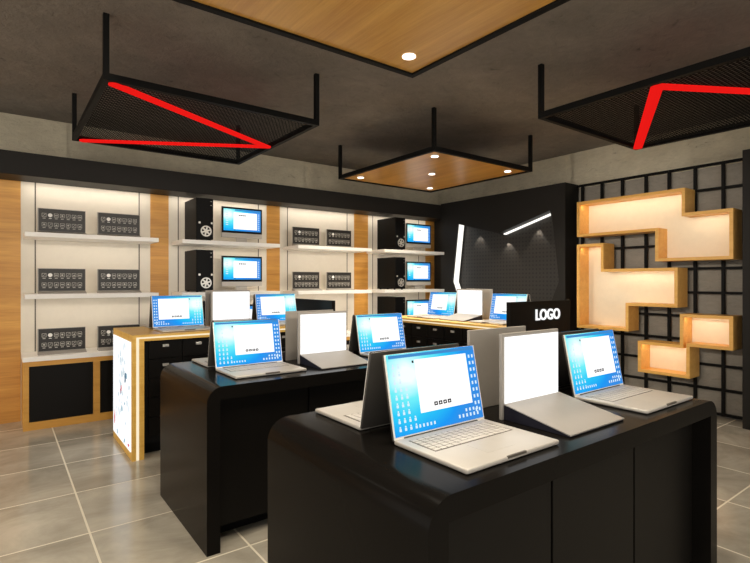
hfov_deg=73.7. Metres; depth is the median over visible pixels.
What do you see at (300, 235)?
board
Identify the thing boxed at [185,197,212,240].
computer tower
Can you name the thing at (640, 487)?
display table
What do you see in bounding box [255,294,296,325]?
laptop
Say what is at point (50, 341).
board
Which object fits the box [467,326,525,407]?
holder
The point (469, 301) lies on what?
holder
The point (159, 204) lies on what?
trim
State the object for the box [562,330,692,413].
laptop
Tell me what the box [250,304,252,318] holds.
computer monitor
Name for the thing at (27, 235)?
wall shelf
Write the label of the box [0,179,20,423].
wood wall panel
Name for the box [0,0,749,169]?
ceiling
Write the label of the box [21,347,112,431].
base cabinet
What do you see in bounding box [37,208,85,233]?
board
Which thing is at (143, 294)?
wall shelf
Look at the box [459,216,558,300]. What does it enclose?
wall panel
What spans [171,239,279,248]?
wall shelf
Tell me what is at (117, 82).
mesh panel
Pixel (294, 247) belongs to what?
wall shelf
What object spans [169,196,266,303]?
wall panel
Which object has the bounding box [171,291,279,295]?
wall shelf
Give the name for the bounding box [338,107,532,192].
ceiling panel
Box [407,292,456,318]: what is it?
laptop
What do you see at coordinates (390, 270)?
computer tower
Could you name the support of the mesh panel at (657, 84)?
hanging from the ceiling
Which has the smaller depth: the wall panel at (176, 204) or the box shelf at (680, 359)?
the box shelf at (680, 359)
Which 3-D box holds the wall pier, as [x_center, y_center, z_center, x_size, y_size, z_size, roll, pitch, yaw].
[4.075,0.075,4.250,0.320,2.650,1.509,0,0,-37]
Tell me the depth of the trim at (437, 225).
8.36 m
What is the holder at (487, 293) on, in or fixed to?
on the counter at (418, 332)
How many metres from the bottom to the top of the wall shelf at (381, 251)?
0.045 m
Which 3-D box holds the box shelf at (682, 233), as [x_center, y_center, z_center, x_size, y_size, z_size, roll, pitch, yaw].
[3.061,-0.594,5.547,0.245,0.753,1.632,0,0,-37]
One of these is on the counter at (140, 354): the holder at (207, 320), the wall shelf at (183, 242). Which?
the holder at (207, 320)
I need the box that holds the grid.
[577,158,741,419]
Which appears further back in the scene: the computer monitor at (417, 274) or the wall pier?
the computer monitor at (417, 274)
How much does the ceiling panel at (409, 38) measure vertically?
0.415 m
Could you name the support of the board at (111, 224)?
on the wall shelf at (27, 235)
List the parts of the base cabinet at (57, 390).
door, door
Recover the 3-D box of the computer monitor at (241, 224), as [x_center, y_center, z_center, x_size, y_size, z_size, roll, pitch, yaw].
[-1.642,-0.683,6.131,0.515,0.430,0.160,0,0,-37]
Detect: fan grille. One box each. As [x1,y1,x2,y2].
[201,226,211,236]
[201,277,211,287]
[398,239,403,246]
[398,278,403,286]
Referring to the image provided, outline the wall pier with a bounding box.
[742,149,749,429]
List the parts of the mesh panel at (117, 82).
hanging rod, hanging rod, frame, hanging rod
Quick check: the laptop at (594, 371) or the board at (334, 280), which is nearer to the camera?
the laptop at (594, 371)
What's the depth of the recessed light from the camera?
2.80 m
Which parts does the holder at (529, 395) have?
plate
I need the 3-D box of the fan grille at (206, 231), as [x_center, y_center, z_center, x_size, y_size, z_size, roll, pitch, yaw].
[-1.919,-0.573,5.682,0.125,0.125,0.009,0,0,-37]
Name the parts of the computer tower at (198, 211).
panel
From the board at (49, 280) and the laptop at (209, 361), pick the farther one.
the board at (49, 280)
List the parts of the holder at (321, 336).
plate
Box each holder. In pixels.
[204,290,210,324]
[211,290,251,321]
[282,310,332,360]
[297,311,367,369]
[439,289,482,321]
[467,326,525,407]
[483,289,492,319]
[499,328,623,437]
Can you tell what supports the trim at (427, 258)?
attached to the wall at (19, 133)
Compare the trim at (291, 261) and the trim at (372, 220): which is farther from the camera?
the trim at (372, 220)
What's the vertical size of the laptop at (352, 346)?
0.290 m
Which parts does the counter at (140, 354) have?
drawer, drawer, drawer, drawer, drawer, drawer, drawer, drawer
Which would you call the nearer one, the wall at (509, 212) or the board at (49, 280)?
the board at (49, 280)
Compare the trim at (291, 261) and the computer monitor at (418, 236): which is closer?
the trim at (291, 261)
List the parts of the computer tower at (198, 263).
panel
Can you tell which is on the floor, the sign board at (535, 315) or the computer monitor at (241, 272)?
the sign board at (535, 315)
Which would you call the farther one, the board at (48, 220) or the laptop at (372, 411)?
the board at (48, 220)
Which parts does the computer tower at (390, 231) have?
panel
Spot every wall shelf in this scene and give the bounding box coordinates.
[23,231,158,244]
[23,292,158,298]
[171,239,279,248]
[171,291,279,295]
[283,245,371,252]
[283,290,371,293]
[367,249,443,255]
[367,289,443,292]
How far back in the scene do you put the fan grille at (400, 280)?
7.41 m
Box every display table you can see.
[160,352,367,556]
[268,385,716,562]
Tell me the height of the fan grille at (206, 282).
0.125 m
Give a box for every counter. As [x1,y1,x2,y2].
[113,325,284,461]
[402,314,505,347]
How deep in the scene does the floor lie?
3.11 m
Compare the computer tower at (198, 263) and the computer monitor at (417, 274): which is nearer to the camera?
the computer tower at (198, 263)
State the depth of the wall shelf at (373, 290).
7.50 m
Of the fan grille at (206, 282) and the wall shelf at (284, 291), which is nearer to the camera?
the fan grille at (206, 282)
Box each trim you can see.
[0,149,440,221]
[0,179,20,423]
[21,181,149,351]
[150,194,168,295]
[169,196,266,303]
[267,205,279,290]
[280,207,353,329]
[354,214,367,314]
[368,215,424,313]
[425,221,433,298]
[434,221,440,288]
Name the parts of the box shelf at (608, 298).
panel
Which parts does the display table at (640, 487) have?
panel, panel, panel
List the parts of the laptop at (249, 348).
lid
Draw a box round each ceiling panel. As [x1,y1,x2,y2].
[172,0,569,77]
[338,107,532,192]
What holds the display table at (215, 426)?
on the floor
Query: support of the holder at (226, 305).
on the counter at (140, 354)
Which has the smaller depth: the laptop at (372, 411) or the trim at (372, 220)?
the laptop at (372, 411)
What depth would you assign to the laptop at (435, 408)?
1.73 m
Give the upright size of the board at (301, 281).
0.249 m
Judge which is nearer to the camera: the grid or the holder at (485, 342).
the holder at (485, 342)
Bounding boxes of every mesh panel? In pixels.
[72,12,318,164]
[538,47,749,149]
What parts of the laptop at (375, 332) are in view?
lid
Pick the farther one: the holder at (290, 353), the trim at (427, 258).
the trim at (427, 258)
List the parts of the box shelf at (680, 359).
panel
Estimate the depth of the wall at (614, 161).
5.60 m
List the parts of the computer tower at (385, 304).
panel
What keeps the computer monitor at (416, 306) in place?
on the base cabinet
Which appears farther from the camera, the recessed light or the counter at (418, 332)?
the counter at (418, 332)
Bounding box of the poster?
[113,334,130,451]
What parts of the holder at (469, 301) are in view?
plate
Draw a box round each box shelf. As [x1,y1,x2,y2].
[577,188,741,261]
[577,243,687,330]
[638,313,741,378]
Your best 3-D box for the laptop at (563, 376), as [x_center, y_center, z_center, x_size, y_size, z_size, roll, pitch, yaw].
[0.896,0.395,2.682,0.445,0.290,0.391,0,0,-37]
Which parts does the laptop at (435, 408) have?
lid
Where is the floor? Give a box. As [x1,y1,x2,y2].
[0,416,749,562]
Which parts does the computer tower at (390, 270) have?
panel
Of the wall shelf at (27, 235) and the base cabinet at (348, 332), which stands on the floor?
the base cabinet at (348, 332)
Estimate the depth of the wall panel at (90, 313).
5.33 m
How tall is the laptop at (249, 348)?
0.290 m
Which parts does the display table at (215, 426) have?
panel, panel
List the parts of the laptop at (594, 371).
lid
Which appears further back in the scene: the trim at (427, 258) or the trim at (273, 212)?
the trim at (427, 258)
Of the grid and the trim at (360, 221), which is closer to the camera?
the grid
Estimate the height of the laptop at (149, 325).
0.290 m
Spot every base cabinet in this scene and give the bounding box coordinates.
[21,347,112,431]
[346,330,350,344]
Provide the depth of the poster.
4.15 m
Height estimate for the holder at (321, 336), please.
0.337 m
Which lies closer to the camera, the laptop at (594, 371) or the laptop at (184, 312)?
the laptop at (594, 371)
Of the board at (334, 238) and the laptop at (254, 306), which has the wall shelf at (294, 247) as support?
the board at (334, 238)
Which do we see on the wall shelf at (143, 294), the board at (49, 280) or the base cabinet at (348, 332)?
the board at (49, 280)
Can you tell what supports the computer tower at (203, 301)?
on the base cabinet
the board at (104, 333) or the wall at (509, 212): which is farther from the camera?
the wall at (509, 212)
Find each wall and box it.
[0,112,437,221]
[438,114,749,420]
[441,182,577,330]
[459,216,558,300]
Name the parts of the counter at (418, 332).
drawer, drawer, drawer, drawer, drawer, drawer, drawer, drawer, frame, drawer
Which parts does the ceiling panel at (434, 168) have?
hanging rod, hanging rod, frame, hanging rod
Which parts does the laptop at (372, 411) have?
lid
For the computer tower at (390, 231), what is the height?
0.480 m
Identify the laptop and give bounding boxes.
[141,295,181,327]
[151,295,209,331]
[192,319,266,366]
[212,319,306,378]
[252,294,256,319]
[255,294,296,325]
[315,343,458,429]
[346,313,389,352]
[355,313,405,356]
[382,345,558,473]
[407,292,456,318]
[468,293,527,324]
[558,328,598,386]
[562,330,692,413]
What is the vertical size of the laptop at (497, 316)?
0.290 m
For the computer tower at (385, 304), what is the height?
0.480 m
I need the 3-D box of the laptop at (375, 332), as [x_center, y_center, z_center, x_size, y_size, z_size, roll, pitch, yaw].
[0.143,0.395,3.686,0.445,0.290,0.391,0,0,-37]
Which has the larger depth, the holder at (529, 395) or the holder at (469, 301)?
the holder at (469, 301)
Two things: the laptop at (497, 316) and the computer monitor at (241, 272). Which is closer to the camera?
the laptop at (497, 316)
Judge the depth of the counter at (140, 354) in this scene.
4.04 m
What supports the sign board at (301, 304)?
on the floor
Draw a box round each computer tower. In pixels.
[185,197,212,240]
[185,250,212,291]
[203,301,204,318]
[377,217,404,249]
[377,257,404,289]
[377,296,404,315]
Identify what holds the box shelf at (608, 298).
attached to the grid
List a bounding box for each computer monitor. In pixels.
[221,206,261,241]
[221,255,261,289]
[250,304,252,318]
[405,223,430,250]
[405,261,430,288]
[405,299,428,314]
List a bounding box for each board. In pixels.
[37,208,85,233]
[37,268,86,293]
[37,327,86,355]
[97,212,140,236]
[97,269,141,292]
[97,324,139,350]
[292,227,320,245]
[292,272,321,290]
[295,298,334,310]
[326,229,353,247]
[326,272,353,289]
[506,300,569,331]
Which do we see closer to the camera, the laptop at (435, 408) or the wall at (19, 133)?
the laptop at (435, 408)
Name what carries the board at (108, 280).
on the wall shelf at (143, 294)
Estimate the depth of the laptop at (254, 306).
5.02 m
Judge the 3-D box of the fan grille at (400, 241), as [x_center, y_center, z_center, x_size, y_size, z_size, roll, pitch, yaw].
[0.387,-0.573,7.412,0.125,0.125,0.009,0,0,-37]

